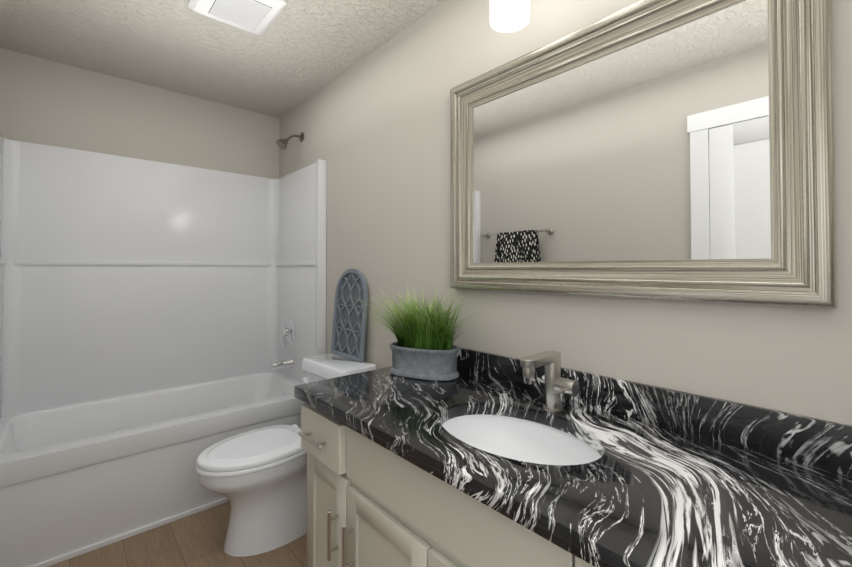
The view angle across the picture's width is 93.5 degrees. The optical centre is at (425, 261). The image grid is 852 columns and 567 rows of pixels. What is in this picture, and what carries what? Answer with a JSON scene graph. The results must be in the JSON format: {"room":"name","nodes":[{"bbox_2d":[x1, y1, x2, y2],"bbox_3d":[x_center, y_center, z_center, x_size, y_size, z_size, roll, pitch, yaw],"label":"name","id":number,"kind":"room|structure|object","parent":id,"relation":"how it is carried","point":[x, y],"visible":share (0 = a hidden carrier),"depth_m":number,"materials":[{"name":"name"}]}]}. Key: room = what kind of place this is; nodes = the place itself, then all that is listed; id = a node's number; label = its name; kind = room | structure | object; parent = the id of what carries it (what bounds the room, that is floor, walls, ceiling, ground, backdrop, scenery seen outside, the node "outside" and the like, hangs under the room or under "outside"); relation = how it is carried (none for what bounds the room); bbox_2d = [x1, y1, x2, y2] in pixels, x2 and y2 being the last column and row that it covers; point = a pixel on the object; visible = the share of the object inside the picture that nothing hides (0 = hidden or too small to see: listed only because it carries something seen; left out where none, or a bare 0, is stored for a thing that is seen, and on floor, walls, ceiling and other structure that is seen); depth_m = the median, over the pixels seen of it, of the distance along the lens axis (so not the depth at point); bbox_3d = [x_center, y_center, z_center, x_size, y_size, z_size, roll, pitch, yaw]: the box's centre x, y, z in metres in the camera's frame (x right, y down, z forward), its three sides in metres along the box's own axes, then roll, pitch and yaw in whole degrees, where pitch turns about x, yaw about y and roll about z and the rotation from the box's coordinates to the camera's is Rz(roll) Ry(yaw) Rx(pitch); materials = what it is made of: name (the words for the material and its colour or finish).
{"room":"bathroom","nodes":[
{"label":"bathroom","id":0,"kind":"room"},
{"bbox_2d":[0,48,279,178],"bbox_3d":[-1.754,0.076,2.666,1.524,2.425,0.100,1,-1,-42],"label":"wall","id":1,"kind":"structure","parent":0,"point":[48,102],"depth_m":2.51,"materials":[{"name":"grey paint"}]},
{"bbox_2d":[49,502,306,566],"bbox_3d":[-0.527,1.315,1.270,1.724,0.100,3.786,1,-1,-42],"label":"floor","id":2,"kind":"structure","parent":0,"point":[196,539],"depth_m":1.77,"materials":[{"name":"brown wood"}]},
{"bbox_2d":[0,131,326,566],"bbox_3d":[-1.455,0.317,2.327,1.518,1.932,0.793,1,-1,-42],"label":"shower","id":3,"kind":"object","parent":2,"relation":"on","point":[148,309],"visible":0.81,"depth_m":2.37,"materials":[{"name":"white plastic"}]},
{"bbox_2d":[271,358,293,371],"bbox_3d":[-0.997,0.706,2.774,0.139,0.090,0.066,1,-1,-42],"label":"tub spout","id":4,"kind":"object","parent":3,"relation":"attached to","point":[276,365],"visible":1,"depth_m":2.75,"materials":[{"name":"silver metal"}]},
{"bbox_2d":[282,319,295,347],"bbox_3d":[-0.983,0.503,2.819,0.064,0.199,0.176,1,-1,-42],"label":"tub valve","id":5,"kind":"object","parent":3,"relation":"attached to","point":[289,331],"visible":1,"depth_m":2.80,"materials":[{"name":"silver metal"}]},
{"bbox_2d":[195,353,376,556],"bbox_3d":[-0.686,0.906,1.982,0.810,0.742,0.443,1,-1,-42],"label":"toilet","id":6,"kind":"object","parent":2,"relation":"on","point":[257,478],"visible":0.69,"depth_m":1.78,"materials":[{"name":"white ceramic"}]},
{"bbox_2d":[331,269,367,361],"bbox_3d":[-0.435,0.290,2.277,0.056,0.500,0.330,1,-1,-42],"label":"decor","id":7,"kind":"object","parent":6,"relation":"on","point":[349,329],"visible":1,"depth_m":2.27,"materials":[{"name":"grey paint"}]},
{"bbox_2d":[298,403,333,566],"bbox_3d":[-0.144,0.883,1.544,0.590,0.775,0.279,1,-1,-42],"label":"base cabinet","id":8,"kind":"object","parent":2,"relation":"on","point":[316,433],"depth_m":1.39,"materials":[{"name":"beige paint"}]},
{"bbox_2d":[330,423,405,566],"bbox_3d":[0.018,0.879,1.364,0.590,0.775,0.206,1,-1,-42],"label":"base cabinet","id":9,"kind":"object","parent":2,"relation":"on","point":[365,474],"depth_m":1.20,"materials":[{"name":"beige paint"}]},
{"bbox_2d":[294,367,851,566],"bbox_3d":[0.375,0.464,0.959,0.606,0.039,1.892,1,-1,-42],"label":"countertop","id":10,"kind":"structure","parent":9,"relation":"on","point":[652,495],"depth_m":0.81,"materials":[{"name":"black stone"}]},
{"bbox_2d":[350,286,497,380],"bbox_3d":[-0.077,0.275,1.570,0.444,0.359,0.662,1,-1,-42],"label":"potted grass","id":11,"kind":"object","parent":10,"relation":"on","point":[423,348],"depth_m":1.56,"materials":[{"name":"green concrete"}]},
{"bbox_2d":[406,403,601,566],"bbox_3d":[0.238,0.552,1.076,0.348,0.156,0.476,1,-1,-42],"label":"sink","id":12,"kind":"object","parent":10,"relation":"in","point":[551,448],"depth_m":1.12,"materials":[{"name":"white ceramic"}]},
{"bbox_2d":[520,351,578,412],"bbox_3d":[0.355,0.361,1.161,0.179,0.172,0.103,1,-1,-42],"label":"faucet","id":13,"kind":"object","parent":10,"relation":"on","point":[556,385],"visible":1,"depth_m":1.19,"materials":[{"name":"silver metal"}]},
{"bbox_2d":[382,487,525,566],"bbox_3d":[0.280,0.962,1.087,0.566,0.600,0.555,1,-1,-42],"label":"base cabinet","id":14,"kind":"object","parent":2,"relation":"on","point":[415,532],"depth_m":0.98,"materials":[{"name":"beige paint"}]},
{"bbox_2d":[542,543,585,566],"bbox_3d":[0.732,0.866,0.582,0.566,0.775,0.864,1,-1,-42],"label":"base cabinet","id":15,"kind":"object","parent":2,"relation":"on","point":[551,557],"depth_m":0.72,"materials":[{"name":"beige paint"}]},
{"bbox_2d":[0,0,445,117],"bbox_3d":[-0.527,-1.210,1.314,1.724,0.100,3.786,1,-1,-42],"label":"ceiling","id":16,"kind":"structure","parent":0,"point":[294,54],"depth_m":2.10,"materials":[{"name":"grey paint"}]},
{"bbox_2d":[188,0,286,34],"bbox_3d":[-0.844,-1.136,1.790,0.328,0.028,0.331,1,-1,-42],"label":"ceiling vent","id":17,"kind":"object","parent":16,"relation":"in","point":[256,17],"visible":1,"depth_m":1.80,"materials":[{"name":"white plastic"}]},
{"bbox_2d":[279,0,851,424],"bbox_3d":[0.079,0.062,1.832,0.100,2.425,3.786,1,-1,-42],"label":"wall","id":18,"kind":"structure","parent":0,"point":[374,127],"depth_m":1.57,"materials":[{"name":"grey paint"}]},
{"bbox_2d":[276,132,303,149],"bbox_3d":[-0.947,-0.844,2.784,0.180,0.149,0.075,1,-1,-42],"label":"shower head","id":19,"kind":"object","parent":18,"relation":"attached to","point":[282,144],"visible":1,"depth_m":2.76},
{"bbox_2d":[490,0,529,32],"bbox_3d":[0.478,-0.944,1.177,0.196,0.277,0.651,1,-1,-42],"label":"sconce","id":20,"kind":"object","parent":18,"relation":"attached to","point":[508,16],"visible":1,"depth_m":1.32,"materials":[{"name":"white glass"}]},
{"bbox_2d":[450,0,837,307],"bbox_3d":[0.488,-0.315,1.272,0.040,0.840,1.130,1,-1,-42],"label":"mirror","id":21,"kind":"object","parent":18,"relation":"attached to","point":[670,149],"visible":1,"depth_m":1.10,"materials":[{"name":"silver glass"}]},
{"bbox_2d":[457,347,851,474],"bbox_3d":[0.593,0.399,1.155,0.020,0.103,1.892,1,-1,-42],"label":"backsplash","id":22,"kind":"structure","parent":18,"relation":"attached to","point":[816,442],"depth_m":1.02,"materials":[{"name":"black stone"}]}
]}

